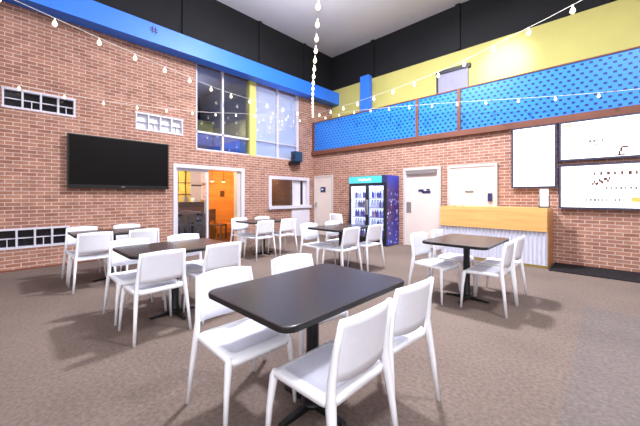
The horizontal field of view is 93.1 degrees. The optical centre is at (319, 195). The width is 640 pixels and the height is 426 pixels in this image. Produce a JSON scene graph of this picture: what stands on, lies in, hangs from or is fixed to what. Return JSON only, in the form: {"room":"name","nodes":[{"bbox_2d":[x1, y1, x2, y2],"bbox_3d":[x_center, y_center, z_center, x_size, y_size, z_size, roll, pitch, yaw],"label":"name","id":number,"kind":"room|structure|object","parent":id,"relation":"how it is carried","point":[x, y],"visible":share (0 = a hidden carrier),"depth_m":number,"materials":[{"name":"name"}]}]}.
{"room":"eatery","nodes":[
{"label":"eatery","id":0,"kind":"room"},
{"bbox_2d":[0,0,331,270],"bbox_3d":[-4.981,-1.910,5.687,0.200,6.420,15.500,0,0,44],"label":"wall","id":1,"kind":"structure","parent":0,"point":[64,58],"depth_m":6.29,"materials":[{"name":"brick"}]},
{"bbox_2d":[0,225,69,250],"bbox_3d":[-5.224,0.740,5.380,0.152,0.360,1.200,0,0,44],"label":"window","id":2,"kind":"structure","parent":1,"relation":"in","point":[15,238],"depth_m":5.42,"materials":[{"name":"glass"}]},
{"bbox_2d":[1,86,75,117],"bbox_3d":[-5.090,-1.685,5.521,0.152,0.350,0.990,0,0,44],"label":"window","id":3,"kind":"structure","parent":1,"relation":"in","point":[14,98],"depth_m":5.47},
{"bbox_2d":[0,259,102,272],"bbox_3d":[-6.873,1.285,3.553,0.012,0.030,9.800,0,0,44],"label":"baseboard","id":4,"kind":"structure","parent":1,"relation":"attached to","point":[96,259],"depth_m":5.48,"materials":[{"name":"black rubber"}]},
{"bbox_2d":[67,133,168,188],"bbox_3d":[-4.132,-0.667,6.341,0.124,1.035,1.800,0,0,44],"label":"tv","id":5,"kind":"object","parent":1,"relation":"attached to","point":[100,162],"visible":1,"depth_m":6.18,"materials":[{"name":"black plastic"}]},
{"bbox_2d":[1,81,304,121],"bbox_3d":[-3.301,-2.185,7.179,0.084,0.758,8.181,0,0,44],"label":"string","id":6,"kind":"object","parent":1,"relation":"attached to","point":[18,87],"visible":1,"depth_m":6.34,"materials":[{"name":"beige"}]},
{"bbox_2d":[0,0,306,114],"bbox_3d":[-2.817,-2.655,6.701,0.491,0.218,8.455,0,0,31],"label":"string","id":7,"kind":"object","parent":1,"relation":"attached to","point":[54,23],"visible":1,"depth_m":5.71,"materials":[{"name":"beige"}]},
{"bbox_2d":[135,111,182,135],"bbox_3d":[-3.698,-1.645,6.978,0.152,0.390,1.020,0,0,44],"label":"window","id":8,"kind":"structure","parent":1,"relation":"in","point":[144,121],"depth_m":6.94,"materials":[{"name":"white glass"}]},
{"bbox_2d":[1,0,338,106],"bbox_3d":[-4.780,-3.505,5.495,0.356,0.410,15.500,0,0,44],"label":"beam","id":9,"kind":"structure","parent":1,"relation":"attached to","point":[90,14],"depth_m":6.76,"materials":[{"name":"blue paint"}]},
{"bbox_2d":[182,0,186,35],"bbox_3d":[-3.267,-4.420,7.299,0.050,1.400,0.100,0,0,44],"label":"trim","id":10,"kind":"structure","parent":1,"relation":"attached to","point":[184,2],"depth_m":7.28,"materials":[{"name":"black metal"}]},
{"bbox_2d":[173,163,244,242],"bbox_3d":[-2.863,0.265,7.896,0.230,2.070,1.920,0,0,44],"label":"door","id":11,"kind":"structure","parent":1,"relation":"in","point":[239,173],"depth_m":7.83,"materials":[{"name":"white wood"}]},
{"bbox_2d":[196,63,298,159],"bbox_3d":[-1.944,-2.250,8.857,0.110,2.180,3.500,0,0,44],"label":"window","id":12,"kind":"structure","parent":1,"relation":"in","point":[221,134],"depth_m":8.63,"materials":[{"name":"white metal"}]},
{"bbox_2d":[256,84,274,156],"bbox_3d":[-1.688,-2.254,9.234,0.060,2.148,0.800,0,0,44],"label":"window blind","id":13,"kind":"object","parent":12,"relation":"attached to","point":[265,126],"visible":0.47,"depth_m":9.25,"materials":[{"name":"white fabric"}]},
{"bbox_2d":[279,91,294,158],"bbox_3d":[-1.111,-2.254,9.838,0.060,2.148,0.790,0,0,44],"label":"window blind","id":14,"kind":"object","parent":12,"relation":"attached to","point":[286,127],"visible":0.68,"depth_m":9.85,"materials":[{"name":"white fabric"}]},
{"bbox_2d":[246,80,255,155],"bbox_3d":[-2.000,-2.240,8.799,0.190,2.160,0.220,0,0,44],"label":"trim","id":15,"kind":"structure","parent":1,"relation":"attached to","point":[250,85],"depth_m":8.72,"materials":[{"name":"yellow paint"}]},
{"bbox_2d":[259,20,261,63],"bbox_3d":[-1.747,-4.420,8.890,0.050,1.400,0.100,0,0,44],"label":"trim","id":16,"kind":"structure","parent":1,"relation":"attached to","point":[260,22],"depth_m":8.86,"materials":[{"name":"black metal"}]},
{"bbox_2d":[268,175,311,208],"bbox_3d":[-1.000,-0.110,9.787,0.290,1.020,1.770,0,0,44],"label":"window","id":17,"kind":"structure","parent":1,"relation":"in","point":[300,185],"depth_m":10.02,"materials":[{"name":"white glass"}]},
{"bbox_2d":[288,151,301,164],"bbox_3d":[-0.787,-1.210,9.743,0.260,0.420,0.380,0,0,44],"label":"loudspeaker","id":18,"kind":"object","parent":1,"relation":"attached to","point":[296,157],"visible":1,"depth_m":9.64,"materials":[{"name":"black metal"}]},
{"bbox_2d":[291,209,309,235],"bbox_3d":[-0.639,0.870,10.064,0.030,0.860,0.790,0,0,44],"label":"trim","id":19,"kind":"structure","parent":1,"relation":"attached to","point":[302,216],"depth_m":10.00,"materials":[{"name":"white paint"}]},
{"bbox_2d":[303,43,306,80],"bbox_3d":[-0.504,-4.420,10.191,0.050,1.400,0.100,0,0,44],"label":"trim","id":20,"kind":"structure","parent":1,"relation":"attached to","point":[304,44],"depth_m":10.17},
{"bbox_2d":[197,98,199,119],"bbox_3d":[-3.942,-2.310,11.333,0.100,2.380,5.700,0,0,44],"label":"wall","id":21,"kind":"structure","parent":0,"point":[198,99],"depth_m":10.84,"materials":[{"name":"white paint"}]},
{"bbox_2d":[178,170,233,232],"bbox_3d":[-3.642,0.190,10.562,0.200,2.220,5.800,0,0,44],"label":"wall","id":22,"kind":"structure","parent":0,"point":[224,206],"depth_m":10.53,"materials":[{"name":"orange paint"}]},
{"bbox_2d":[178,171,190,196],"bbox_3d":[-4.422,-0.260,9.579,0.030,1.320,0.700,0,0,44],"label":"trim","id":23,"kind":"structure","parent":22,"relation":"attached to","point":[185,194],"depth_m":9.69,"materials":[{"name":"brown wood"}]},
{"bbox_2d":[190,172,201,198],"bbox_3d":[-4.061,-0.400,9.953,0.036,1.000,0.380,0,0,44],"label":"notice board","id":24,"kind":"object","parent":22,"relation":"attached to","point":[195,177],"visible":0.79,"depth_m":9.94,"materials":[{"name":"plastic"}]},
{"bbox_2d":[197,66,238,98],"bbox_3d":[-2.822,-3.575,10.262,3.000,0.150,5.700,0,0,44],"label":"ceiling","id":25,"kind":"structure","parent":0,"point":[204,75],"depth_m":9.18,"materials":[{"name":"white paint"}]},
{"bbox_2d":[200,79,245,153],"bbox_3d":[-3.174,-2.310,9.894,3.000,2.380,0.120,0,0,44],"label":"wall","id":26,"kind":"structure","parent":0,"point":[234,125],"depth_m":9.44,"materials":[{"name":"glass"}]},
{"bbox_2d":[272,179,291,205],"bbox_3d":[-1.447,0.190,10.470,0.100,2.220,2.300,0,0,44],"label":"wall","id":27,"kind":"structure","parent":0,"point":[281,189],"depth_m":10.51,"materials":[{"name":"brown wood"}]},
{"bbox_2d":[0,232,639,425],"bbox_3d":[-0.890,1.348,1.500,17.500,0.104,15.100,0,0,44],"label":"floor","id":28,"kind":"structure","parent":0,"point":[64,361],"depth_m":2.42,"materials":[{"name":"carpet"}]},
{"bbox_2d":[61,226,106,284],"bbox_3d":[-3.726,0.900,4.792,0.501,0.804,0.514,0,0,44],"label":"plastic chair","id":29,"kind":"object","parent":28,"relation":"on","point":[69,240],"visible":0.49,"depth_m":4.78,"materials":[{"name":"white plastic"}]},
{"bbox_2d":[68,231,115,293],"bbox_3d":[-3.264,0.900,4.350,0.501,0.804,0.514,0,0,44],"label":"plastic chair","id":30,"kind":"object","parent":28,"relation":"on","point":[92,242],"visible":0.85,"depth_m":4.19,"materials":[{"name":"white plastic"}]},
{"bbox_2d":[68,227,147,281],"bbox_3d":[-3.263,0.925,4.778,0.740,0.750,1.040,0,0,44],"label":"pedestal table","id":31,"kind":"object","parent":28,"relation":"on","point":[119,231],"visible":0.27,"depth_m":4.69,"materials":[{"name":"black metal"}]},
{"bbox_2d":[113,224,139,271],"bbox_3d":[-3.290,0.900,5.248,0.514,0.804,0.501,0,0,-44],"label":"plastic chair","id":32,"kind":"object","parent":28,"relation":"on","point":[118,237],"visible":0.19,"depth_m":5.35,"materials":[{"name":"white plastic"}]},
{"bbox_2d":[103,238,166,325],"bbox_3d":[-2.060,0.900,3.380,0.501,0.804,0.514,0,0,44],"label":"plastic chair","id":33,"kind":"object","parent":28,"relation":"on","point":[128,277],"visible":0.52,"depth_m":3.36,"materials":[{"name":"white plastic"}]},
{"bbox_2d":[120,228,159,271],"bbox_3d":[-2.829,0.900,4.791,0.514,0.804,0.501,0,0,-43],"label":"plastic chair","id":34,"kind":"object","parent":28,"relation":"on","point":[152,234],"visible":0.31,"depth_m":4.64,"materials":[{"name":"white plastic"}]},
{"bbox_2d":[118,248,191,347],"bbox_3d":[-1.598,0.900,2.939,0.501,0.804,0.514,0,0,43],"label":"plastic chair","id":35,"kind":"object","parent":28,"relation":"on","point":[157,271],"visible":1,"depth_m":2.81,"materials":[{"name":"white plastic"}]},
{"bbox_2d":[113,238,225,319],"bbox_3d":[-1.611,0.925,3.365,0.740,0.750,1.040,0,0,44],"label":"pedestal table","id":36,"kind":"object","parent":28,"relation":"on","point":[132,252],"visible":0.73,"depth_m":3.30,"materials":[{"name":"black metal"}]},
{"bbox_2d":[162,233,203,306],"bbox_3d":[-1.632,0.900,3.828,0.501,0.804,0.514,0,0,43],"label":"plastic chair","id":37,"kind":"object","parent":28,"relation":"on","point":[193,266],"visible":0.3,"depth_m":3.89,"materials":[{"name":"white plastic"}]},
{"bbox_2d":[178,202,205,237],"bbox_3d":[-4.040,0.740,9.034,0.595,1.120,1.100,0,0,44],"label":"base cabinet","id":38,"kind":"object","parent":28,"relation":"on","point":[191,216],"visible":0.53,"depth_m":8.92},
{"bbox_2d":[182,197,187,201],"bbox_3d":[-4.039,0.100,9.061,0.200,0.160,0.120,0,0,44],"label":"canister","id":39,"kind":"object","parent":38,"relation":"on","point":[184,199],"visible":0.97,"depth_m":9.00,"materials":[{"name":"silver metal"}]},
{"bbox_2d":[191,198,199,201],"bbox_3d":[-3.825,0.120,9.285,0.200,0.120,0.200,0,0,44],"label":"storage box","id":40,"kind":"object","parent":38,"relation":"on","point":[192,199],"visible":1,"depth_m":9.21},
{"bbox_2d":[183,241,240,324],"bbox_3d":[-1.184,0.900,3.401,0.501,0.804,0.514,0,0,43],"label":"plastic chair","id":41,"kind":"object","parent":28,"relation":"on","point":[228,254],"visible":0.66,"depth_m":3.24,"materials":[{"name":"white plastic"}]},
{"bbox_2d":[209,209,226,239],"bbox_3d":[-3.063,0.850,9.069,0.400,0.900,0.400,0,0,8],"label":"chair","id":42,"kind":"object","parent":28,"relation":"on","point":[212,212],"visible":0.82,"depth_m":9.09,"materials":[{"name":"brown wood"}]},
{"bbox_2d":[210,223,230,237],"bbox_3d":[-3.083,1.100,9.917,0.400,0.400,1.000,0,0,44],"label":"wooden bench","id":43,"kind":"object","parent":28,"relation":"on","point":[228,224],"visible":0.23,"depth_m":9.61,"materials":[{"name":"orange wood"}]},
{"bbox_2d":[186,266,296,425],"bbox_3d":[-0.498,0.900,1.917,0.501,0.804,0.514,0,0,45],"label":"plastic chair","id":44,"kind":"object","parent":28,"relation":"on","point":[237,343],"visible":0.72,"depth_m":1.89,"materials":[{"name":"white plastic"}]},
{"bbox_2d":[230,217,259,251],"bbox_3d":[-1.707,0.900,6.832,0.501,0.804,0.514,0,0,44],"label":"plastic chair","id":45,"kind":"object","parent":28,"relation":"on","point":[235,226],"visible":0.8,"depth_m":6.88,"materials":[{"name":"white plastic"}]},
{"bbox_2d":[235,218,280,254],"bbox_3d":[-1.280,0.925,6.853,0.740,0.750,1.040,0,0,44],"label":"pedestal table","id":46,"kind":"object","parent":28,"relation":"on","point":[255,221],"visible":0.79,"depth_m":6.80,"materials":[{"name":"black metal"}]},
{"bbox_2d":[243,220,276,260],"bbox_3d":[-1.267,0.900,6.412,0.501,0.804,0.514,0,0,44],"label":"plastic chair","id":47,"kind":"object","parent":28,"relation":"on","point":[265,226],"visible":1,"depth_m":6.29,"materials":[{"name":"white plastic"}]},
{"bbox_2d":[253,216,281,249],"bbox_3d":[-1.271,0.900,7.288,0.514,0.804,0.501,0,0,-44],"label":"plastic chair","id":48,"kind":"object","parent":28,"relation":"on","point":[258,217],"visible":0.23,"depth_m":7.30,"materials":[{"name":"white plastic"}]},
{"bbox_2d":[268,218,297,255],"bbox_3d":[-0.840,0.900,6.873,0.514,0.804,0.501,0,0,-44],"label":"plastic chair","id":49,"kind":"object","parent":28,"relation":"on","point":[287,225],"visible":0.98,"depth_m":6.73,"materials":[{"name":"white plastic"}]},
{"bbox_2d":[208,263,403,425],"bbox_3d":[-0.046,0.925,1.877,0.740,0.750,1.040,0,0,44],"label":"pedestal table","id":50,"kind":"object","parent":28,"relation":"on","point":[293,301],"visible":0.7,"depth_m":1.74,"materials":[{"name":"laminate"}]},
{"bbox_2d":[264,254,348,359],"bbox_3d":[-0.101,0.900,2.390,0.514,0.804,0.501,0,0,-39],"label":"plastic chair","id":51,"kind":"object","parent":28,"relation":"on","point":[290,262],"visible":0.25,"depth_m":2.49,"materials":[{"name":"white plastic"}]},
{"bbox_2d":[299,223,335,264],"bbox_3d":[-0.056,0.900,5.434,0.501,0.804,0.514,0,0,44],"label":"plastic chair","id":52,"kind":"object","parent":28,"relation":"on","point":[306,233],"visible":0.91,"depth_m":5.44,"materials":[{"name":"white plastic"}]},
{"bbox_2d":[265,298,397,425],"bbox_3d":[0.068,0.900,1.519,0.501,0.804,0.514,0,0,44],"label":"plastic chair","id":53,"kind":"object","parent":28,"relation":"on","point":[330,373],"visible":1,"depth_m":1.39,"materials":[{"name":"white plastic"}]},
{"bbox_2d":[328,213,342,239],"bbox_3d":[0.570,0.900,8.827,0.514,0.804,0.501,0,0,36],"label":"plastic chair","id":54,"kind":"object","parent":28,"relation":"on","point":[333,217],"visible":0.42,"depth_m":8.62,"materials":[{"name":"white plastic"}]},
{"bbox_2d":[308,224,368,266],"bbox_3d":[0.378,0.925,5.462,0.740,0.750,1.040,0,0,44],"label":"pedestal table","id":55,"kind":"object","parent":28,"relation":"on","point":[339,228],"visible":0.52,"depth_m":5.42,"materials":[{"name":"black metal"}]},
{"bbox_2d":[324,221,357,262],"bbox_3d":[0.394,0.900,5.904,0.501,0.804,0.514,0,0,45],"label":"plastic chair","id":56,"kind":"object","parent":28,"relation":"on","point":[327,222],"visible":0.41,"depth_m":5.91,"materials":[{"name":"white plastic"}]},
{"bbox_2d":[322,227,362,269],"bbox_3d":[0.370,0.900,5.027,0.501,0.804,0.514,0,0,45],"label":"plastic chair","id":57,"kind":"object","parent":28,"relation":"on","point":[351,235],"visible":0.93,"depth_m":4.89,"materials":[{"name":"white plastic"}]},
{"bbox_2d":[347,224,384,271],"bbox_3d":[0.840,0.900,5.489,0.514,0.804,0.501,0,0,-43],"label":"plastic chair","id":58,"kind":"object","parent":28,"relation":"on","point":[374,232],"visible":0.89,"depth_m":5.35,"materials":[{"name":"white plastic"}]},
{"bbox_2d":[349,175,398,246],"bbox_3d":[1.458,0.380,8.351,1.210,1.840,0.670,0,0,44],"label":"fridge","id":59,"kind":"object","parent":28,"relation":"on","point":[388,184],"visible":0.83,"depth_m":8.10,"materials":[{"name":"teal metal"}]},
{"bbox_2d":[379,277,440,425],"bbox_3d":[0.421,0.900,1.933,0.514,0.804,0.501,0,0,-42],"label":"plastic chair","id":60,"kind":"object","parent":28,"relation":"on","point":[411,307],"visible":0.69,"depth_m":1.76,"materials":[{"name":"white plastic"}]},
{"bbox_2d":[408,232,460,304],"bbox_3d":[1.486,0.900,3.964,0.514,0.804,0.501,0,0,-40],"label":"plastic chair","id":61,"kind":"object","parent":28,"relation":"on","point":[417,247],"visible":0.92,"depth_m":3.96,"materials":[{"name":"white plastic"}]},
{"bbox_2d":[430,229,473,276],"bbox_3d":[1.892,0.900,4.346,0.501,0.804,0.514,0,0,42],"label":"plastic chair","id":62,"kind":"object","parent":28,"relation":"on","point":[445,255],"visible":0.56,"depth_m":4.34,"materials":[{"name":"white plastic"}]},
{"bbox_2d":[422,234,508,303],"bbox_3d":[1.858,0.925,3.840,0.740,0.750,1.040,0,0,44],"label":"pedestal table","id":63,"kind":"object","parent":28,"relation":"on","point":[467,242],"visible":0.88,"depth_m":3.78,"materials":[{"name":"black metal"}]},
{"bbox_2d":[460,240,517,318],"bbox_3d":[1.988,0.900,3.550,0.501,0.804,0.514,0,0,44],"label":"plastic chair","id":64,"kind":"object","parent":28,"relation":"on","point":[508,248],"visible":0.99,"depth_m":3.46,"materials":[{"name":"white plastic"}]},
{"bbox_2d":[440,205,552,268],"bbox_3d":[3.578,0.760,6.270,1.910,1.080,0.690,0,0,44],"label":"counter","id":65,"kind":"object","parent":28,"relation":"on","point":[536,223],"depth_m":5.82,"materials":[{"name":"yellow wood"}]},
{"bbox_2d":[440,205,551,210],"bbox_3d":[3.578,0.245,6.277,1.900,0.050,0.680,0,0,44],"label":"countertop","id":66,"kind":"structure","parent":65,"relation":"on","point":[449,206],"depth_m":5.95,"materials":[{"name":"brown wood"}]},
{"bbox_2d":[538,189,549,207],"bbox_3d":[4.196,0.045,5.672,0.160,0.350,0.120,0,0,44],"label":"card stand","id":67,"kind":"object","parent":65,"relation":"on","point":[544,198],"visible":1,"depth_m":5.66,"materials":[{"name":"paper"}]},
{"bbox_2d":[475,235,527,304],"bbox_3d":[2.368,0.900,3.947,0.501,0.804,0.514,0,0,45],"label":"plastic chair","id":68,"kind":"object","parent":28,"relation":"on","point":[519,243],"visible":0.8,"depth_m":3.88,"materials":[{"name":"white plastic"}]},
{"bbox_2d":[549,262,639,282],"bbox_3d":[5.835,1.293,4.079,4.340,0.014,0.840,0,0,44],"label":"floor mat","id":69,"kind":"object","parent":28,"relation":"on","point":[621,275],"visible":1,"depth_m":5.09,"materials":[{"name":"black rubber"}]},
{"bbox_2d":[217,0,467,57],"bbox_3d":[0.293,-5.195,0.785,14.800,0.150,15.700,0,0,44],"label":"ceiling","id":70,"kind":"structure","parent":0,"point":[345,25],"depth_m":8.64,"materials":[{"name":"white paint"}]},
{"bbox_2d":[313,123,639,271],"bbox_3d":[5.065,-0.060,5.561,14.500,2.720,0.200,0,0,44],"label":"wall","id":71,"kind":"structure","parent":0,"point":[608,239],"depth_m":6.50,"materials":[{"name":"brick"}]},
{"bbox_2d":[314,175,332,234],"bbox_3d":[0.100,0.305,10.106,0.840,1.990,0.090,0,0,44],"label":"door","id":72,"kind":"structure","parent":71,"relation":"in","point":[323,184],"depth_m":10.10,"materials":[{"name":"white"}]},
{"bbox_2d":[403,166,441,247],"bbox_3d":[2.583,0.285,7.726,1.000,2.030,0.100,0,0,44],"label":"door","id":73,"kind":"structure","parent":71,"relation":"in","point":[422,186],"depth_m":7.73,"materials":[{"name":"white paint"}]},
{"bbox_2d":[447,163,497,205],"bbox_3d":[3.447,0.290,6.907,1.060,2.020,0.090,0,0,44],"label":"door","id":74,"kind":"structure","parent":71,"relation":"in","point":[471,184],"depth_m":6.87,"materials":[{"name":"white paint"}]},
{"bbox_2d":[311,104,639,155],"bbox_3d":[4.958,-1.465,5.449,14.500,0.130,0.070,0,0,44],"label":"trim","id":75,"kind":"structure","parent":71,"relation":"attached to","point":[632,108],"depth_m":6.51,"materials":[{"name":"brown wood"}]},
{"bbox_2d":[511,123,556,187],"bbox_3d":[4.295,-0.780,6.094,0.750,1.240,0.094,0,0,44],"label":"screen","id":76,"kind":"object","parent":71,"relation":"attached to","point":[533,148],"visible":1,"depth_m":6.05,"materials":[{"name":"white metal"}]},
{"bbox_2d":[559,161,639,209],"bbox_3d":[5.119,-0.172,5.306,1.470,0.825,0.094,0,0,44],"label":"screen","id":77,"kind":"object","parent":71,"relation":"attached to","point":[613,185],"visible":1,"depth_m":5.38,"materials":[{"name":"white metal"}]},
{"bbox_2d":[559,112,639,161],"bbox_3d":[5.119,-1.028,5.306,1.470,0.745,0.094,0,0,44],"label":"screen","id":78,"kind":"object","parent":71,"relation":"attached to","point":[615,136],"visible":1,"depth_m":5.38,"materials":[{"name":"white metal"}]},
{"bbox_2d":[332,0,639,117],"bbox_3d":[5.739,-3.210,6.266,14.500,3.820,0.150,0,0,44],"label":"wall","id":79,"kind":"structure","parent":0,"point":[614,26],"depth_m":7.64,"materials":[{"name":"yellow paint"}]},
{"bbox_2d":[370,39,374,77],"bbox_3d":[1.726,-4.510,9.955,0.120,1.220,0.060,0,0,44],"label":"trim","id":80,"kind":"structure","parent":79,"relation":"attached to","point":[372,42],"depth_m":9.93,"materials":[{"name":"black metal"}]},
{"bbox_2d":[436,62,470,93],"bbox_3d":[3.574,-2.500,8.169,0.900,1.920,0.090,0,0,44],"label":"door","id":81,"kind":"structure","parent":79,"relation":"in","point":[456,77],"depth_m":8.16,"materials":[{"name":"plastic"}]},
{"bbox_2d":[455,3,460,50],"bbox_3d":[3.678,-4.510,8.090,0.120,1.220,0.060,0,0,44],"label":"trim","id":82,"kind":"structure","parent":79,"relation":"attached to","point":[457,6],"depth_m":8.07,"materials":[{"name":"black metal"}]},
{"bbox_3d":[5.335,-1.480,5.843,14.500,0.120,1.020,0,0,44],"label":"floor","id":83,"kind":"structure","parent":0,"visible":0},
{"bbox_2d":[360,74,371,111],"bbox_3d":[1.471,-2.680,9.688,0.320,2.280,0.200,0,0,44],"label":"column","id":84,"kind":"structure","parent":83,"relation":"on","point":[365,81],"depth_m":9.59,"materials":[{"name":"blue paint"}]},
{"bbox_2d":[312,46,639,150],"bbox_3d":[4.210,-2.022,6.215,12.320,0.985,0.075,0,0,44],"label":"balcony railing","id":85,"kind":"object","parent":83,"relation":"on","point":[616,71],"visible":0.89,"depth_m":6.49,"materials":[{"name":"blue metal"}]},
{"bbox_2d":[311,0,319,116],"bbox_3d":[-0.102,-2.614,5.709,0.116,0.379,9.016,0,0,-2],"label":"string lights","id":86,"kind":"object","parent":85,"relation":"attached to","point":[317,24],"visible":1,"depth_m":5.16,"materials":[{"name":"beige"}]},
{"bbox_2d":[317,0,581,116],"bbox_3d":[2.387,-2.661,6.386,0.505,0.285,8.979,0,0,-31],"label":"string","id":87,"kind":"object","parent":85,"relation":"attached to","point":[572,11],"visible":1,"depth_m":5.72,"materials":[{"name":"beige"}]},
{"bbox_2d":[320,88,639,118],"bbox_3d":[3.375,-2.088,6.687,9.501,1.032,0.080,0,0,45],"label":"string","id":88,"kind":"object","parent":85,"relation":"attached to","point":[598,95],"visible":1,"depth_m":6.32,"materials":[{"name":"beige"}]},
{"bbox_3d":[-2.822,-1.050,10.262,3.000,0.140,5.700,0,0,44],"label":"floor","id":89,"kind":"structure","parent":0,"visible":0},
{"bbox_2d":[197,119,212,132],"bbox_3d":[-3.805,-1.795,9.957,0.300,1.350,0.600,0,0,44],"label":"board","id":90,"kind":"object","parent":89,"relation":"on","point":[202,125],"visible":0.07,"depth_m":9.95,"materials":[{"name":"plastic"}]},
{"bbox_2d":[197,133,239,152],"bbox_3d":[-2.923,-1.410,8.492,0.240,0.580,1.500,0,0,44],"label":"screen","id":91,"kind":"object","parent":89,"relation":"on","point":[204,141],"visible":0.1,"depth_m":8.48,"materials":[{"name":"glass"}]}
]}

